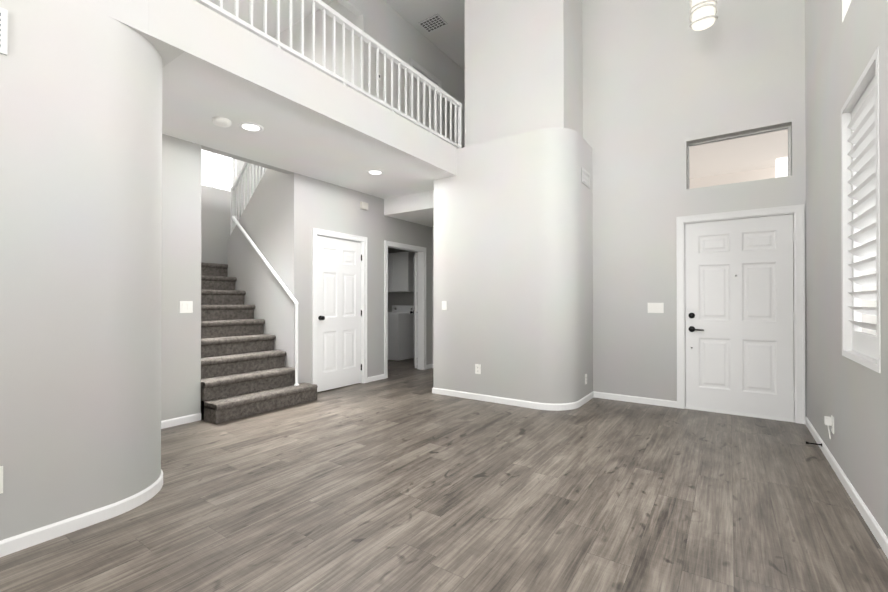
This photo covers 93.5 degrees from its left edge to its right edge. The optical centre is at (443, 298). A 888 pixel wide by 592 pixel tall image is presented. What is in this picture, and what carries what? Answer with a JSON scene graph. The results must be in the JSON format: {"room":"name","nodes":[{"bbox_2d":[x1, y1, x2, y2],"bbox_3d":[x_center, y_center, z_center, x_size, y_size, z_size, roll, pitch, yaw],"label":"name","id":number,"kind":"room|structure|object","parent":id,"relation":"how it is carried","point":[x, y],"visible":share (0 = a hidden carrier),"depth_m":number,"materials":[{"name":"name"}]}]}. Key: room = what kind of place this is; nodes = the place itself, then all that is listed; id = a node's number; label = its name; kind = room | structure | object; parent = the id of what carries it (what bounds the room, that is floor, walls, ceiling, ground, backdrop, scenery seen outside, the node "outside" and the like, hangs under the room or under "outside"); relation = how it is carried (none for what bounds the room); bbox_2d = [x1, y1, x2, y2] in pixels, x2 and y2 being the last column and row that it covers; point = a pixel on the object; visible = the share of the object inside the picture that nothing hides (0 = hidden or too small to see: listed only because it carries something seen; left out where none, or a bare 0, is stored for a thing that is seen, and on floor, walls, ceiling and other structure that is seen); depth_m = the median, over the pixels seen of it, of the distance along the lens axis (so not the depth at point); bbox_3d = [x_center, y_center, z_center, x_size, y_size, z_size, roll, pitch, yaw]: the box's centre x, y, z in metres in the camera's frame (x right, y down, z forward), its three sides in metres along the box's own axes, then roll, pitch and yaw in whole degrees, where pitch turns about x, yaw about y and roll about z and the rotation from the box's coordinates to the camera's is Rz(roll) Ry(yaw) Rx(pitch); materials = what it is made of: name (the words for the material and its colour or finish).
{"room":"empty living room","nodes":[
{"label":"empty living room","id":0,"kind":"room"},
{"bbox_2d":[0,0,183,540],"bbox_3d":[-3.972,-1.708,0.660,1.680,5.800,5.880,0,0,34],"label":"wall","id":1,"kind":"structure","parent":0,"point":[80,230],"depth_m":2.18,"materials":[{"name":"grey paint"}]},
{"bbox_2d":[0,466,2,493],"bbox_3d":[-2.080,0.844,1.916,0.010,0.125,0.078,0,0,34],"label":"outlet","id":2,"kind":"object","parent":1,"relation":"attached to","point":[1,479],"visible":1,"depth_m":1.94,"materials":[{"name":"white plastic"}]},
{"bbox_2d":[0,7,7,54],"bbox_3d":[-2.162,-1.252,1.807,0.012,0.210,0.380,0,0,34],"label":"air vent","id":3,"kind":"object","parent":1,"relation":"in","point":[3,31],"visible":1,"depth_m":1.95,"materials":[{"name":"white"}]},
{"bbox_2d":[0,413,200,556],"bbox_3d":[-3.680,1.158,0.955,1.573,0.072,6.719,0,0,34],"label":"baseboard","id":4,"kind":"structure","parent":1,"relation":"attached to","point":[16,543],"depth_m":2.20,"materials":[{"name":"white wood"}]},
{"bbox_2d":[201,159,246,263],"bbox_3d":[-4.279,-1.677,6.794,0.150,5.800,2.220,0,0,34],"label":"wall","id":5,"kind":"structure","parent":0,"point":[215,217],"depth_m":7.19,"materials":[{"name":"grey paint"}]},
{"bbox_2d":[201,149,234,191],"bbox_3d":[-4.016,-2.284,7.235,0.050,0.780,0.760,0,0,34],"label":"window","id":6,"kind":"structure","parent":5,"relation":"in","point":[217,171],"depth_m":7.30,"materials":[{"name":"white glass"}]},
{"bbox_2d":[228,168,287,390],"bbox_3d":[-2.471,-0.433,5.577,1.400,3.300,0.098,0,0,34],"label":"wall","id":7,"kind":"structure","parent":0,"point":[263,220],"depth_m":5.39,"materials":[{"name":"grey paint"}]},
{"bbox_2d":[230,162,264,234],"bbox_3d":[-2.468,-1.822,5.581,1.354,1.878,0.050,0,0,34],"label":"stair railing","id":8,"kind":"object","parent":7,"relation":"on","point":[239,179],"visible":0.29,"depth_m":5.81,"materials":[{"name":"white wood"}]},
{"bbox_2d":[231,216,298,385],"bbox_3d":[-2.312,-0.060,5.351,1.453,2.167,0.088,0,0,34],"label":"stair handrail","id":9,"kind":"object","parent":7,"relation":"attached to","point":[274,273],"visible":1,"depth_m":5.04,"materials":[{"name":"white wood"}]},
{"bbox_2d":[249,0,357,199],"bbox_3d":[-2.457,-1.676,6.978,2.950,5.800,0.140,0,0,34],"label":"wall","id":10,"kind":"structure","parent":0,"point":[296,28],"depth_m":6.49,"materials":[{"name":"grey paint"}]},
{"bbox_2d":[162,52,454,226],"bbox_3d":[-0.536,-1.583,5.579,1.560,0.600,6.120,0,0,34],"label":"ceiling","id":11,"kind":"structure","parent":0,"point":[198,94],"depth_m":4.01,"materials":[{"name":"white paint"}]},
{"bbox_2d":[212,116,230,126],"bbox_3d":[-1.921,-1.524,3.606,0.150,0.038,0.150,0,0,34],"label":"smoke detector","id":12,"kind":"object","parent":11,"relation":"attached to","point":[221,121],"visible":1,"depth_m":3.57,"materials":[{"name":"white plastic"}]},
{"bbox_2d":[238,122,263,131],"bbox_3d":[-1.731,-1.536,3.743,0.210,0.012,0.210,0,0,34],"label":"recessed light","id":13,"kind":"object","parent":11,"relation":"in","point":[250,126],"visible":1,"depth_m":3.73,"materials":[{"name":"white"}]},
{"bbox_2d":[149,0,455,175],"bbox_3d":[-0.790,-1.717,3.827,0.006,0.352,3.340,0,0,34],"label":"fascia beam","id":14,"kind":"structure","parent":11,"relation":"attached to","point":[198,30],"depth_m":3.17,"materials":[{"name":"grey paint"}]},
{"bbox_2d":[195,0,461,148],"bbox_3d":[-0.719,-2.209,4.030,0.052,0.633,3.314,0,0,34],"label":"loft railing","id":15,"kind":"object","parent":14,"relation":"on","point":[325,9],"visible":0.92,"depth_m":3.88,"materials":[{"name":"white wood"}]},
{"bbox_2d":[366,169,383,174],"bbox_3d":[-0.833,-1.529,5.055,0.210,0.012,0.210,0,0,34],"label":"recessed light","id":16,"kind":"object","parent":11,"relation":"in","point":[375,172],"visible":0.98,"depth_m":5.05,"materials":[{"name":"white"}]},
{"bbox_2d":[161,0,464,420],"bbox_3d":[-1.229,-1.681,6.053,0.120,5.800,6.120,0,0,34],"label":"wall","id":17,"kind":"structure","parent":0,"point":[316,203],"depth_m":5.23,"materials":[{"name":"grey paint"}]},
{"bbox_2d":[179,301,192,312],"bbox_3d":[-2.507,0.080,4.059,0.012,0.116,0.118,0,0,34],"label":"light switch","id":18,"kind":"object","parent":17,"relation":"attached to","point":[185,306],"visible":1,"depth_m":4.06,"materials":[{"name":"white plastic"}]},
{"bbox_2d":[317,236,361,391],"bbox_3d":[-1.401,0.196,5.690,0.107,2.020,0.812,0,0,34],"label":"closet door","id":19,"kind":"structure","parent":17,"relation":"in","point":[339,315],"depth_m":5.67,"materials":[{"name":"white wood"}]},
{"bbox_2d":[312,228,366,384],"bbox_3d":[-1.442,0.161,5.712,0.140,2.114,0.960,0,0,34],"label":"door frame","id":20,"kind":"structure","parent":17,"relation":"attached to","point":[316,232],"depth_m":5.72,"materials":[{"name":"white wood"}]},
{"bbox_2d":[360,202,367,209],"bbox_3d":[-1.150,-1.341,6.028,0.038,0.100,0.130,0,0,34],"label":"box","id":21,"kind":"object","parent":17,"relation":"attached to","point":[363,205],"visible":1,"depth_m":6.00,"materials":[{"name":"grey"}]},
{"bbox_2d":[367,374,384,382],"bbox_3d":[-1.020,1.184,6.229,0.013,0.072,0.376,0,0,34],"label":"baseboard","id":22,"kind":"structure","parent":17,"relation":"attached to","point":[382,376],"depth_m":6.22,"materials":[{"name":"white wood"}]},
{"bbox_2d":[384,240,425,378],"bbox_3d":[-0.661,0.167,6.855,0.140,2.114,1.054,0,0,34],"label":"door frame","id":23,"kind":"structure","parent":17,"relation":"attached to","point":[421,307],"depth_m":7.20,"materials":[{"name":"white wood"}]},
{"bbox_2d":[410,253,416,367],"bbox_3d":[-0.536,0.206,7.745,0.179,2.020,0.890,0,0,-6],"label":"laundry door","id":24,"kind":"structure","parent":17,"relation":"in","point":[414,312],"depth_m":7.30,"materials":[{"name":"white wood"}]},
{"bbox_2d":[413,67,436,129],"bbox_3d":[-0.317,-2.890,7.290,0.107,2.020,0.744,0,0,34],"label":"door","id":25,"kind":"structure","parent":17,"relation":"in","point":[421,103],"depth_m":7.26,"materials":[{"name":"white wood"}]},
{"bbox_2d":[410,58,441,133],"bbox_3d":[-0.356,-2.930,7.316,0.140,2.112,0.904,0,0,34],"label":"door frame","id":26,"kind":"structure","parent":17,"relation":"attached to","point":[424,72],"depth_m":7.40,"materials":[{"name":"white wood"}]},
{"bbox_2d":[209,0,464,70],"bbox_3d":[-1.974,-4.655,3.101,8.440,0.120,12.460,0,0,34],"label":"ceiling","id":27,"kind":"structure","parent":0,"point":[448,40],"depth_m":6.72,"materials":[{"name":"white paint"}]},
{"bbox_2d":[418,14,447,32],"bbox_3d":[-0.184,-4.570,6.941,0.400,0.012,0.300,0,0,34],"label":"ceiling vent","id":28,"kind":"object","parent":27,"relation":"in","point":[433,23],"visible":0.96,"depth_m":6.93,"materials":[{"name":"white metal"}]},
{"bbox_2d":[689,0,717,30],"bbox_3d":[2.454,-3.591,3.956,0.228,2.000,0.223,0,0,34],"label":"pendant light","id":29,"kind":"object","parent":27,"relation":"hanging from","point":[703,14],"visible":1,"depth_m":3.90,"materials":[{"name":"white glass"}]},
{"bbox_2d":[388,248,416,311],"bbox_3d":[-0.470,-0.016,8.839,1.780,2.500,0.150,0,0,34],"label":"wall","id":30,"kind":"structure","parent":0,"point":[401,298],"depth_m":9.08,"materials":[{"name":"grey paint"}]},
{"bbox_2d":[388,251,415,291],"bbox_3d":[-0.994,-0.556,8.900,0.870,0.820,0.342,0,0,34],"label":"upper cabinet","id":31,"kind":"object","parent":30,"relation":"attached to","point":[400,271],"visible":0.58,"depth_m":8.63,"materials":[{"name":"white wood"}]},
{"bbox_2d":[432,227,433,363],"bbox_3d":[0.327,-0.025,7.143,1.210,2.500,0.150,0,0,34],"label":"wall","id":32,"kind":"structure","parent":0,"point":[432,284],"depth_m":7.40,"materials":[{"name":"grey paint"}]},
{"bbox_2d":[0,358,887,591],"bbox_3d":[-1.974,1.265,3.071,8.440,0.120,12.460,0,0,34],"label":"floor","id":33,"kind":"structure","parent":0,"point":[402,477],"depth_m":2.39,"materials":[{"name":"grey wood"}]},
{"bbox_2d":[201,262,317,423],"bbox_3d":[-2.876,-0.232,5.840,3.226,2.901,2.232,0,0,34],"label":"stairs","id":34,"kind":"structure","parent":33,"relation":"on","point":[242,363],"depth_m":4.81,"materials":[{"name":"carpet"}]},
{"bbox_2d":[388,305,413,360],"bbox_3d":[-0.988,0.688,8.663,0.680,1.090,0.680,0,0,34],"label":"washer","id":35,"kind":"object","parent":33,"relation":"on","point":[400,332],"visible":0.58,"depth_m":8.32,"materials":[{"name":"white metal"}]},
{"bbox_2d":[433,127,592,403],"bbox_3d":[1.432,-0.320,6.129,1.760,3.080,2.980,0,0,34],"label":"wall","id":36,"kind":"structure","parent":0,"point":[513,257],"depth_m":4.80,"materials":[{"name":"grey paint"}]},
{"bbox_2d":[442,301,446,309],"bbox_3d":[0.001,0.086,5.293,0.072,0.116,0.012,0,0,34],"label":"light switch","id":37,"kind":"object","parent":36,"relation":"attached to","point":[444,305],"visible":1,"depth_m":5.29,"materials":[{"name":"white plastic"}]},
{"bbox_2d":[475,364,480,373],"bbox_3d":[0.406,0.844,5.013,0.072,0.116,0.010,0,0,34],"label":"outlet","id":38,"kind":"object","parent":36,"relation":"attached to","point":[477,368],"visible":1,"depth_m":5.01,"materials":[{"name":"white plastic"}]},
{"bbox_2d":[432,387,676,410],"bbox_3d":[1.419,1.180,5.305,2.687,0.072,1.643,0,0,34],"label":"baseboard","id":39,"kind":"structure","parent":36,"relation":"attached to","point":[541,406],"depth_m":4.83,"materials":[{"name":"white wood"}]},
{"bbox_2d":[581,167,589,187],"bbox_3d":[1.672,-1.421,4.916,0.012,0.170,0.320,0,0,34],"label":"air vent","id":40,"kind":"object","parent":36,"relation":"in","point":[585,177],"visible":0.98,"depth_m":4.89,"materials":[{"name":"white metal"}]},
{"bbox_2d":[465,0,582,146],"bbox_3d":[1.583,-3.220,6.161,1.290,2.720,2.780,0,0,34],"label":"wall","id":41,"kind":"structure","parent":0,"point":[523,66],"depth_m":4.99,"materials":[{"name":"grey paint"}]},
{"bbox_2d":[582,0,806,416],"bbox_3d":[2.638,-1.687,4.729,2.200,5.800,0.160,0,0,34],"label":"wall","id":42,"kind":"structure","parent":0,"point":[664,84],"depth_m":4.75,"materials":[{"name":"grey paint"}]},
{"bbox_2d":[648,303,663,312],"bbox_3d":[2.416,0.103,4.768,0.164,0.116,0.012,0,0,34],"label":"light switch","id":43,"kind":"object","parent":42,"relation":"attached to","point":[655,307],"visible":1,"depth_m":4.76,"materials":[{"name":"white plastic"}]},
{"bbox_2d":[687,126,790,188],"bbox_3d":[3.121,-1.474,4.459,0.900,0.530,0.040,0,0,34],"label":"transom window","id":44,"kind":"structure","parent":42,"relation":"in","point":[760,155],"depth_m":4.44,"materials":[{"name":"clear glass"}]},
{"bbox_2d":[685,214,794,420],"bbox_3d":[3.056,0.182,4.355,0.932,2.030,0.105,0,0,34],"label":"front door","id":45,"kind":"structure","parent":42,"relation":"in","point":[739,312],"depth_m":4.34,"materials":[{"name":"white wood"}]},
{"bbox_2d":[676,204,804,423],"bbox_3d":[3.081,0.150,4.402,1.084,2.122,0.177,0,0,34],"label":"door frame","id":46,"kind":"structure","parent":42,"relation":"attached to","point":[797,211],"depth_m":4.14,"materials":[{"name":"white wood"}]},
{"bbox_2d":[805,0,887,536],"bbox_3d":[0.792,-1.712,-0.132,0.240,5.800,10.270,0,0,34],"label":"wall","id":47,"kind":"structure","parent":0,"point":[844,39],"depth_m":2.84,"materials":[{"name":"grey paint"}]},
{"bbox_2d":[824,415,833,438],"bbox_3d":[2.777,0.926,3.010,0.044,0.159,0.072,0,0,34],"label":"outlet","id":48,"kind":"object","parent":47,"relation":"attached to","point":[828,421],"depth_m":2.99,"materials":[{"name":"white plastic"}]},
{"bbox_2d":[805,416,887,557],"bbox_3d":[0.687,1.153,-0.075,0.013,0.072,9.950,0,0,34],"label":"baseboard","id":49,"kind":"structure","parent":47,"relation":"attached to","point":[878,533],"depth_m":2.46,"materials":[{"name":"white wood"}]},
{"bbox_2d":[841,47,880,372],"bbox_3d":[2.414,-0.436,2.369,0.098,1.609,0.824,0,0,34],"label":"window shutter","id":50,"kind":"object","parent":47,"relation":"attached to","point":[860,178],"visible":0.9,"depth_m":2.46,"materials":[{"name":"white wood"}]}
]}

